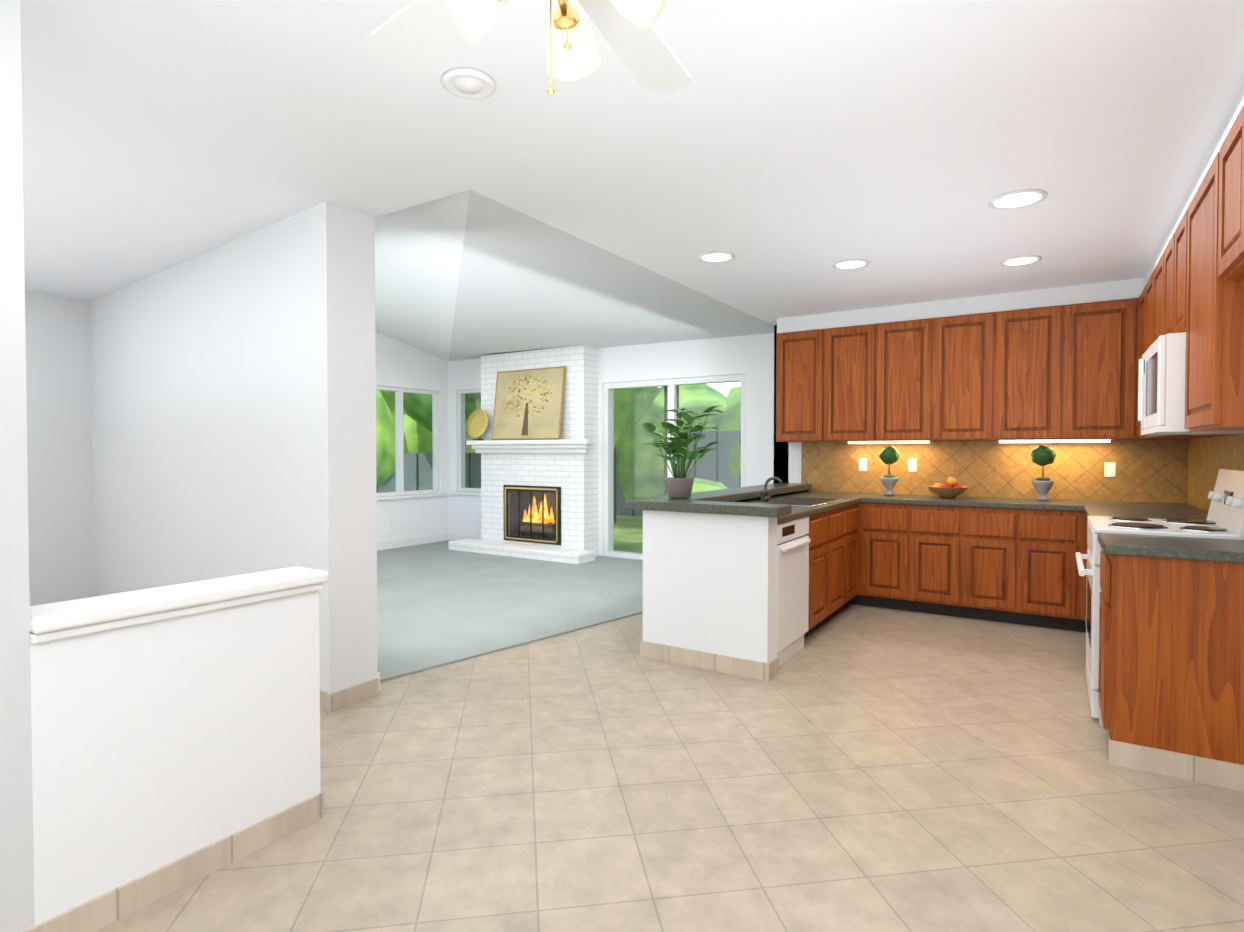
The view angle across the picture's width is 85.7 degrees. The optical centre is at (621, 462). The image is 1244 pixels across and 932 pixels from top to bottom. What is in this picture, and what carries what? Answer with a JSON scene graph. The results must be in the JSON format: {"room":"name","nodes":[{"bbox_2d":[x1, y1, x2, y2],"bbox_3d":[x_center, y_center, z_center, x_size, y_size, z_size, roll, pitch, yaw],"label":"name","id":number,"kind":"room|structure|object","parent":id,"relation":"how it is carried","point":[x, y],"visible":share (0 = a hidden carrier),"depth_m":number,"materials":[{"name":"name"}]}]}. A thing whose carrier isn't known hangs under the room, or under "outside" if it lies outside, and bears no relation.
{"room":"kitchen","nodes":[
{"label":"kitchen","id":0,"kind":"room"},
{"bbox_2d":[25,292,94,605],"bbox_3d":[-5.857,-0.027,3.362,0.150,2.520,5.340,1,1,33],"label":"wall","id":1,"kind":"structure","parent":0,"point":[59,444],"depth_m":5.34,"materials":[{"name":"white paint"}]},
{"bbox_2d":[0,0,320,931],"bbox_3d":[-2.324,0.023,0.530,0.140,2.520,4.420,1,1,33],"label":"wall","id":2,"kind":"structure","parent":0,"point":[157,744],"depth_m":1.84,"materials":[{"name":"white paint"}]},
{"bbox_2d":[22,792,323,931],"bbox_3d":[-2.257,1.241,0.515,0.012,0.085,4.432,1,1,33],"label":"baseboard","id":3,"kind":"structure","parent":2,"relation":"attached to","point":[109,907],"depth_m":1.98,"materials":[{"name":"beige tile"}]},
{"bbox_2d":[30,566,328,643],"bbox_3d":[-1.331,0.417,2.071,0.200,0.067,0.815,1,1,33],"label":"half wall cap","id":4,"kind":"object","parent":2,"relation":"on","point":[65,619],"visible":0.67,"depth_m":1.95,"materials":[{"name":"white"}]},
{"bbox_2d":[91,201,377,693],"bbox_3d":[-3.153,-0.541,4.772,4.450,3.500,0.620,1,1,33],"label":"wall column","id":5,"kind":"structure","parent":0,"point":[233,407],"depth_m":3.80,"materials":[{"name":"white paint"}]},
{"bbox_2d":[320,678,378,711],"bbox_3d":[-2.895,1.173,4.426,3.632,0.085,0.292,1,1,33],"label":"baseboard","id":6,"kind":"structure","parent":5,"relation":"attached to","point":[348,696],"depth_m":3.41,"materials":[{"name":"beige tile"}]},
{"bbox_2d":[375,331,447,542],"bbox_3d":[-3.726,-0.595,7.845,0.150,3.500,4.600,1,1,33],"label":"wall","id":7,"kind":"structure","parent":0,"point":[399,364],"depth_m":9.11,"materials":[{"name":"white paint"}]},
{"bbox_2d":[376,386,444,499],"bbox_3d":[-3.252,-0.257,8.510,0.170,1.472,2.480,1,1,33],"label":"room window","id":8,"kind":"structure","parent":7,"relation":"in","point":[399,461],"depth_m":9.02,"materials":[{"name":"white"}]},
{"bbox_2d":[377,534,447,550],"bbox_3d":[-3.698,1.095,7.767,0.014,0.096,4.450,1,1,33],"label":"baseboard","id":9,"kind":"structure","parent":7,"relation":"attached to","point":[412,541],"depth_m":9.07,"materials":[{"name":"white wood"}]},
{"bbox_2d":[377,540,642,681],"bbox_3d":[-1.617,1.173,6.423,4.970,0.013,4.450,1,1,33],"label":"floor","id":10,"kind":"structure","parent":0,"point":[440,603],"depth_m":5.70,"materials":[{"name":"grey carpet"}]},
{"bbox_2d":[449,439,595,563],"bbox_3d":[-1.213,0.431,8.379,2.110,1.430,0.595,1,1,33],"label":"fireplace","id":11,"kind":"object","parent":10,"relation":"on","point":[539,528],"visible":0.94,"depth_m":8.33,"materials":[{"name":"white brick"}]},
{"bbox_2d":[467,409,487,439],"bbox_3d":[-1.883,-0.496,8.735,0.380,0.406,0.088,1,1,33],"label":"decorative plate","id":12,"kind":"object","parent":11,"relation":"on","point":[477,421],"visible":1,"depth_m":8.73,"materials":[{"name":"gold ceramic"}]},
{"bbox_2d":[492,366,565,439],"bbox_3d":[-1.168,-0.724,8.291,1.090,0.876,0.142,1,1,33],"label":"framed picture","id":13,"kind":"object","parent":11,"relation":"on","point":[528,404],"visible":1,"depth_m":8.26,"materials":[{"name":"fabric"}]},
{"bbox_2d":[481,345,598,555],"bbox_3d":[-1.074,-0.129,8.521,1.680,2.545,0.300,1,1,33],"label":"wall","id":14,"kind":"structure","parent":0,"point":[574,477],"depth_m":8.16,"materials":[{"name":"white brick"}]},
{"bbox_2d":[448,333,773,555],"bbox_3d":[-0.418,-0.154,8.364,5.150,2.600,0.150,1,1,33],"label":"wall","id":15,"kind":"structure","parent":0,"point":[751,357],"depth_m":7.60,"materials":[{"name":"white paint"}]},
{"bbox_2d":[448,533,477,540],"bbox_3d":[-2.243,1.065,9.468,0.550,0.096,0.014,1,1,33],"label":"baseboard","id":16,"kind":"structure","parent":15,"relation":"attached to","point":[452,537],"depth_m":9.51,"materials":[{"name":"white wood"}]},
{"bbox_2d":[453,389,480,494],"bbox_3d":[-2.065,-0.292,9.379,0.700,1.472,0.170,1,1,33],"label":"room window","id":17,"kind":"structure","parent":15,"relation":"in","point":[461,444],"depth_m":9.53,"materials":[{"name":"white"}]},
{"bbox_2d":[603,374,746,559],"bbox_3d":[0.585,0.097,7.720,1.854,2.114,0.120,1,1,33],"label":"door","id":18,"kind":"structure","parent":15,"relation":"in","point":[608,488],"depth_m":7.95,"materials":[{"name":"white"}]},
{"bbox_2d":[20,0,1243,360],"bbox_3d":[-2.121,-1.782,3.630,12.000,0.980,9.900,1,1,33],"label":"ceiling","id":19,"kind":"structure","parent":0,"point":[788,154],"depth_m":2.76,"materials":[{"name":"white paint"}]},
{"bbox_2d":[442,67,495,98],"bbox_3d":[-0.509,-1.255,2.228,0.176,0.023,0.176,1,1,33],"label":"smoke detector","id":20,"kind":"object","parent":19,"relation":"attached to","point":[466,83],"visible":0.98,"depth_m":2.21,"materials":[{"name":"white plastic"}]},
{"bbox_2d":[371,0,691,94],"bbox_3d":[-0.130,-0.973,1.269,1.163,0.551,1.156,1,1,33],"label":"ceiling fan","id":21,"kind":"object","parent":19,"relation":"hanging from","point":[413,36],"visible":1,"depth_m":1.50,"materials":[{"name":"white"}]},
{"bbox_2d":[698,251,734,262],"bbox_3d":[0.595,-1.296,4.229,0.230,0.009,0.230,1,1,33],"label":"recessed light","id":22,"kind":"object","parent":19,"relation":"in","point":[715,257],"visible":0.94,"depth_m":4.22,"materials":[{"name":"white"}]},
{"bbox_2d":[832,259,868,269],"bbox_3d":[1.500,-1.299,4.394,0.230,0.009,0.230,1,1,33],"label":"recessed light","id":23,"kind":"object","parent":19,"relation":"in","point":[850,264],"visible":0.98,"depth_m":4.39,"materials":[{"name":"white"}]},
{"bbox_2d":[988,189,1046,209],"bbox_3d":[1.923,-1.280,3.263,0.250,0.009,0.250,1,1,33],"label":"recessed light","id":24,"kind":"object","parent":19,"relation":"in","point":[1017,199],"visible":1,"depth_m":3.26,"materials":[{"name":"white"}]},
{"bbox_2d":[1000,255,1041,265],"bbox_3d":[2.566,-1.298,4.312,0.230,0.009,0.230,1,1,33],"label":"recessed light","id":25,"kind":"object","parent":19,"relation":"in","point":[1022,260],"visible":0.96,"depth_m":4.30,"materials":[{"name":"white"}]},
{"bbox_2d":[95,604,1243,931],"bbox_3d":[-2.107,1.288,3.705,12.000,0.120,9.950,1,1,33],"label":"floor","id":26,"kind":"structure","parent":0,"point":[859,768],"depth_m":2.44,"materials":[{"name":"tile"}]},
{"bbox_2d":[777,516,810,665],"bbox_3d":[0.793,0.784,4.329,0.713,0.866,0.594,1,1,33],"label":"dishwasher","id":27,"kind":"object","parent":26,"relation":"on","point":[793,540],"visible":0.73,"depth_m":4.13,"materials":[{"name":"white metal"}]},
{"bbox_2d":[785,509,832,638],"bbox_3d":[1.083,0.773,4.808,0.690,0.870,0.513,1,1,33],"label":"base cabinet","id":28,"kind":"object","parent":26,"relation":"on","point":[820,534],"depth_m":4.64,"materials":[{"name":"brown wood"}]},
{"bbox_2d":[673,493,860,523],"bbox_3d":[1.145,0.317,4.887,0.700,0.040,1.944,1,1,33],"label":"countertop","id":29,"kind":"structure","parent":28,"relation":"on","point":[753,507],"depth_m":3.91,"materials":[{"name":"grey stone"}]},
{"bbox_2d":[643,405,721,497],"bbox_3d":[0.394,-0.072,4.375,0.565,0.602,0.484,1,1,33],"label":"potted plant","id":30,"kind":"object","parent":29,"relation":"on","point":[680,486],"visible":1,"depth_m":4.33,"materials":[{"name":"green plant"}]},
{"bbox_2d":[760,477,842,506],"bbox_3d":[1.293,0.199,5.030,0.508,0.186,0.800,1,1,33],"label":"sink","id":31,"kind":"object","parent":29,"relation":"on","point":[792,501],"visible":0.94,"depth_m":5.07,"materials":[{"name":"silver metal"}]},
{"bbox_2d":[833,505,848,616],"bbox_3d":[1.306,0.767,5.153,0.690,0.870,0.580,1,1,33],"label":"base cabinet","id":32,"kind":"object","parent":26,"relation":"on","point":[841,514],"depth_m":5.07,"materials":[{"name":"brown wood"}]},
{"bbox_2d":[849,501,860,604],"bbox_3d":[1.538,0.761,5.511,0.690,0.870,0.543,1,1,33],"label":"base cabinet","id":33,"kind":"object","parent":26,"relation":"on","point":[855,509],"depth_m":5.43,"materials":[{"name":"brown wood"}]},
{"bbox_2d":[869,501,920,611],"bbox_3d":[2.329,0.758,5.666,0.425,0.870,0.616,1,1,33],"label":"base cabinet","id":34,"kind":"object","parent":26,"relation":"on","point":[895,575],"depth_m":5.39,"materials":[{"name":"brown wood"}]},
{"bbox_2d":[921,505,972,618],"bbox_3d":[2.606,0.761,5.487,0.505,0.870,0.616,1,1,33],"label":"base cabinet","id":35,"kind":"object","parent":26,"relation":"on","point":[946,530],"depth_m":5.19,"materials":[{"name":"brown wood"}]},
{"bbox_2d":[973,505,1028,624],"bbox_3d":[2.917,0.765,5.286,0.505,0.870,0.616,1,1,33],"label":"base cabinet","id":36,"kind":"object","parent":26,"relation":"on","point":[1000,532],"depth_m":4.99,"materials":[{"name":"brown wood"}]},
{"bbox_2d":[797,489,1196,508],"bbox_3d":[2.748,0.308,5.381,2.856,0.040,0.626,1,1,33],"label":"countertop","id":37,"kind":"structure","parent":36,"relation":"on","point":[925,498],"depth_m":5.13,"materials":[{"name":"grey stone"}]},
{"bbox_2d":[879,446,899,495],"bbox_3d":[2.299,0.067,5.769,0.167,0.425,0.160,1,1,33],"label":"topiary","id":38,"kind":"object","parent":37,"relation":"on","point":[889,455],"visible":1,"depth_m":5.73,"materials":[{"name":"green plant"}]},
{"bbox_2d":[926,477,968,497],"bbox_3d":[2.666,0.198,5.488,0.320,0.173,0.320,1,1,33],"label":"fruit bowl","id":39,"kind":"object","parent":37,"relation":"on","point":[951,488],"visible":1,"depth_m":5.43,"materials":[{"name":"brown ceramic"}]},
{"bbox_2d":[1031,445,1055,500],"bbox_3d":[3.245,0.076,5.162,0.167,0.428,0.158,1,1,33],"label":"topiary","id":40,"kind":"object","parent":37,"relation":"on","point":[1043,455],"visible":1,"depth_m":5.12,"materials":[{"name":"green plant"}]},
{"bbox_2d":[1029,509,1080,630],"bbox_3d":[3.194,0.768,5.107,0.425,0.870,0.616,1,1,33],"label":"base cabinet","id":41,"kind":"object","parent":26,"relation":"on","point":[1052,532],"depth_m":4.82,"materials":[{"name":"brown wood"}]},
{"bbox_2d":[1081,509,1084,631],"bbox_3d":[3.358,0.782,4.288,0.636,0.870,0.622,1,1,33],"label":"base cabinet","id":42,"kind":"object","parent":26,"relation":"on","point":[1082,510],"depth_m":4.73,"materials":[{"name":"brown wood"}]},
{"bbox_2d":[1085,505,1208,519],"bbox_3d":[3.220,0.331,4.077,0.646,0.040,1.050,1,1,33],"label":"countertop","id":43,"kind":"structure","parent":42,"relation":"on","point":[1090,510],"depth_m":4.18,"materials":[{"name":"grey stone"}]},
{"bbox_2d":[1075,469,1243,723],"bbox_3d":[2.687,0.634,3.345,0.690,1.200,0.760,1,1,33],"label":"range","id":44,"kind":"object","parent":26,"relation":"on","point":[1225,518],"visible":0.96,"depth_m":3.19,"materials":[{"name":"white enameled metal"},{"name":"black metal coil burners"},{"name":"glass"}]},
{"bbox_2d":[1085,517,1243,631],"bbox_3d":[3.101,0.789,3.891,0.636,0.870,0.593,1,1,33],"label":"base cabinet","id":45,"kind":"object","parent":26,"relation":"on","point":[1086,547],"depth_m":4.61,"materials":[{"name":"brown wood"}]},
{"bbox_2d":[1098,541,1243,791],"bbox_3d":[2.394,0.808,2.798,0.636,0.870,0.470,1,1,33],"label":"base cabinet","id":46,"kind":"object","parent":26,"relation":"on","point":[1171,686],"depth_m":2.65,"materials":[{"name":"brown wood"}]},
{"bbox_2d":[1098,533,1243,564],"bbox_3d":[2.384,0.354,2.783,0.646,0.040,0.496,1,1,33],"label":"countertop","id":47,"kind":"structure","parent":46,"relation":"on","point":[1231,551],"depth_m":2.71,"materials":[{"name":"grey stone"}]},
{"bbox_2d":[663,511,776,662],"bbox_3d":[0.578,0.760,4.008,0.670,0.925,0.150,1,1,33],"label":"wall","id":48,"kind":"structure","parent":0,"point":[709,583],"depth_m":3.92,"materials":[{"name":"white paint"}]},
{"bbox_2d":[642,640,771,681],"bbox_3d":[0.483,1.173,3.980,0.814,0.100,0.012,1,1,33],"label":"baseboard","id":49,"kind":"structure","parent":48,"relation":"attached to","point":[757,670],"depth_m":3.95,"materials":[{"name":"beige tile"}]},
{"bbox_2d":[643,491,799,643],"bbox_3d":[0.923,0.737,5.321,0.125,0.925,2.730,1,1,33],"label":"wall","id":50,"kind":"structure","parent":0,"point":[652,520],"depth_m":4.17,"materials":[{"name":"white paint"}]},
{"bbox_2d":[640,640,641,656],"bbox_3d":[0.857,1.149,5.351,0.012,0.100,2.722,1,1,33],"label":"baseboard","id":51,"kind":"structure","parent":50,"relation":"attached to","point":[641,640],"depth_m":4.21,"materials":[{"name":"beige tile"}]},
{"bbox_2d":[774,325,788,482],"bbox_3d":[1.698,-0.086,6.758,0.150,2.520,0.550,1,1,33],"label":"wall","id":52,"kind":"structure","parent":0,"point":[778,464],"depth_m":6.54,"materials":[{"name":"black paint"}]},
{"bbox_2d":[777,278,1140,333],"bbox_3d":[2.641,-1.258,5.617,2.670,0.136,0.308,1,1,33],"label":"soffit","id":53,"kind":"structure","parent":0,"point":[1097,292],"depth_m":5.34,"materials":[{"name":"white paint"}]},
{"bbox_2d":[774,325,1181,503],"bbox_3d":[2.908,-0.068,5.738,3.290,2.520,0.150,1,1,33],"label":"wall","id":54,"kind":"structure","parent":0,"point":[794,469],"depth_m":6.47,"materials":[{"name":"white paint"}]},
{"bbox_2d":[776,328,832,444],"bbox_3d":[1.725,-0.696,6.198,0.511,1.000,0.336,1,1,33],"label":"upper cabinet","id":55,"kind":"object","parent":54,"relation":"attached to","point":[804,359],"depth_m":6.05,"materials":[{"name":"brown wood"}]},
{"bbox_2d":[859,458,866,470],"bbox_3d":[2.191,0.016,6.094,0.070,0.114,0.008,1,1,33],"label":"electrical outlet","id":56,"kind":"object","parent":54,"relation":"attached to","point":[862,464],"visible":1,"depth_m":6.09,"materials":[{"name":"white plastic"}]},
{"bbox_2d":[833,323,892,444],"bbox_3d":[2.069,-0.692,5.976,0.578,1.000,0.336,1,1,33],"label":"upper cabinet","id":57,"kind":"object","parent":54,"relation":"attached to","point":[858,351],"depth_m":5.80,"materials":[{"name":"brown wood"}]},
{"bbox_2d":[908,459,916,471],"bbox_3d":[2.543,0.020,5.866,0.070,0.114,0.008,1,1,33],"label":"electrical outlet","id":58,"kind":"object","parent":54,"relation":"attached to","point":[912,465],"visible":1,"depth_m":5.86,"materials":[{"name":"white plastic"}]},
{"bbox_2d":[885,317,944,444],"bbox_3d":[2.441,-0.688,5.735,0.579,1.000,0.336,1,1,33],"label":"upper cabinet","id":59,"kind":"object","parent":54,"relation":"attached to","point":[914,349],"depth_m":5.55,"materials":[{"name":"brown wood"}]},
{"bbox_2d":[941,311,1008,440],"bbox_3d":[2.813,-0.684,5.494,0.578,1.000,0.336,1,1,33],"label":"upper cabinet","id":60,"kind":"object","parent":54,"relation":"attached to","point":[981,405],"depth_m":5.31,"materials":[{"name":"brown wood"}]},
{"bbox_2d":[801,434,1243,511],"bbox_3d":[2.132,0.069,4.424,2.856,0.469,2.896,1,1,33],"label":"backsplash","id":61,"kind":"structure","parent":54,"relation":"attached to","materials":[{"name":"tile"}]},
{"bbox_2d":[1005,307,1048,440],"bbox_3d":[3.185,-0.680,5.254,0.578,1.000,0.336,1,1,33],"label":"upper cabinet","id":62,"kind":"object","parent":54,"relation":"attached to","point":[1027,331],"depth_m":5.12,"materials":[{"name":"brown wood"}]},
{"bbox_2d":[1049,299,1124,440],"bbox_3d":[3.519,-0.675,4.997,0.531,1.000,0.404,1,1,33],"label":"upper cabinet","id":63,"kind":"object","parent":54,"relation":"attached to","point":[1087,340],"depth_m":4.91,"materials":[{"name":"brown wood"}]},
{"bbox_2d":[1104,462,1115,476],"bbox_3d":[3.719,0.053,5.106,0.070,0.114,0.008,1,1,33],"label":"electrical outlet","id":64,"kind":"object","parent":54,"relation":"attached to","point":[1109,469],"visible":1,"depth_m":5.10,"materials":[{"name":"white plastic"}]},
{"bbox_2d":[1121,287,1144,440],"bbox_3d":[3.631,-0.666,4.471,0.404,1.000,0.535,1,1,33],"label":"upper cabinet","id":65,"kind":"object","parent":0,"relation":"attached to","point":[1135,307],"depth_m":4.77,"materials":[{"name":"brown wood"}]},
{"bbox_2d":[1161,243,1168,334],"bbox_3d":[2.942,-0.871,3.340,0.336,0.550,0.447,1,1,33],"label":"upper cabinet","id":66,"kind":"object","parent":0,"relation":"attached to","point":[1165,256],"depth_m":3.57,"materials":[{"name":"brown wood"}]},
{"bbox_2d":[1165,214,1184,334],"bbox_3d":[2.772,-0.867,3.077,0.336,0.550,0.448,1,1,33],"label":"upper cabinet","id":67,"kind":"object","parent":0,"relation":"attached to","point":[1173,322],"depth_m":3.26,"materials":[{"name":"brown wood"}]},
{"bbox_2d":[1138,332,1243,434],"bbox_3d":[2.807,-0.366,3.249,0.456,0.442,0.754,1,1,33],"label":"microwave","id":68,"kind":"object","parent":67,"relation":"attached to","point":[1161,391],"visible":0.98,"depth_m":3.03,"materials":[{"name":"white"}]},
{"bbox_2d":[1141,280,1220,440],"bbox_3d":[3.429,-0.660,4.097,0.336,1.000,0.583,1,1,33],"label":"upper cabinet","id":69,"kind":"object","parent":0,"relation":"attached to","point":[1144,336],"depth_m":4.31,"materials":[{"name":"brown wood"}]},
{"bbox_2d":[1141,82,1243,292],"bbox_3d":[2.677,-1.211,2.890,0.308,0.136,4.850,1,1,33],"label":"soffit","id":70,"kind":"structure","parent":0,"point":[1238,102],"depth_m":2.86,"materials":[{"name":"white paint"}]},
{"bbox_2d":[1145,258,1243,440],"bbox_3d":[3.186,-0.653,3.720,0.336,1.000,0.584,1,1,33],"label":"upper cabinet","id":71,"kind":"object","parent":0,"relation":"attached to","point":[1155,278],"depth_m":3.94,"materials":[{"name":"brown wood"}]},
{"bbox_2d":[1177,162,1243,436],"bbox_3d":[2.483,-0.634,2.634,0.336,1.000,0.753,1,1,33],"label":"upper cabinet","id":72,"kind":"object","parent":0,"relation":"attached to","point":[1212,316],"depth_m":2.57,"materials":[{"name":"brown wood"}]},
{"bbox_2d":[1213,126,1243,284],"bbox_3d":[2.143,-0.885,2.103,0.336,0.480,0.497,1,1,33],"label":"upper cabinet","id":73,"kind":"object","parent":0,"relation":"attached to","point":[1224,271],"depth_m":2.34,"materials":[{"name":"brown wood"}]},
{"bbox_2d":[1233,105,1243,264],"bbox_3d":[1.928,-0.879,1.771,0.336,0.480,0.565,1,1,33],"label":"upper cabinet","id":74,"kind":"object","parent":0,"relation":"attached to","point":[1238,126],"depth_m":2.15,"materials":[{"name":"brown wood"}]},
{"label":"outside","id":75,"kind":"structure","parent":0,"visible":0},
{"bbox_2d":[614,515,642,552],"bbox_3d":[-0.689,1.317,12.346,65.000,0.220,60.000,1,1,33],"label":"ground","id":76,"kind":"structure","parent":75,"point":[630,529],"depth_m":11.58,"materials":[{"name":"green plant"}]},
{"bbox_2d":[380,390,404,410],"bbox_3d":[-6.884,-2.764,15.895,6.570,7.817,6.258,1,1,33],"label":"tree","id":77,"kind":"object","parent":76,"relation":"on","point":[390,402],"depth_m":14.28,"materials":[{"name":"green plant"}]},
{"bbox_2d":[403,392,480,440],"bbox_3d":[-2.517,-0.969,14.257,3.950,4.284,4.542,1,1,33],"label":"tree","id":78,"kind":"object","parent":76,"relation":"on","point":[468,405],"depth_m":13.21,"materials":[{"name":"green plant"}]},
{"bbox_2d":[376,431,740,516],"bbox_3d":[-0.895,0.346,9.247,20.000,1.830,10.600,1,1,33],"label":"fence","id":79,"kind":"object","parent":76,"relation":"on","point":[699,468],"depth_m":13.85,"materials":[{"name":"grey wood"}]},
{"bbox_2d":[376,384,740,499],"bbox_3d":[-1.464,-0.080,11.636,16.227,4.194,14.547,1,1,33],"label":"shrubs","id":80,"kind":"object","parent":76,"relation":"on","point":[633,442],"depth_m":14.18,"materials":[{"name":"green plant"}]},
{"bbox_2d":[480,387,660,523],"bbox_3d":[-0.694,-1.187,13.162,3.482,4.758,4.618,1,1,33],"label":"tree","id":81,"kind":"object","parent":76,"relation":"on","point":[631,408],"depth_m":11.85,"materials":[{"name":"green plant"}]},
{"bbox_2d":[664,385,678,495],"bbox_3d":[0.558,-2.099,10.177,5.065,6.687,4.030,1,1,33],"label":"tree","id":82,"kind":"object","parent":76,"relation":"on","point":[665,418],"depth_m":10.47,"materials":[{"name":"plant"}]}
]}

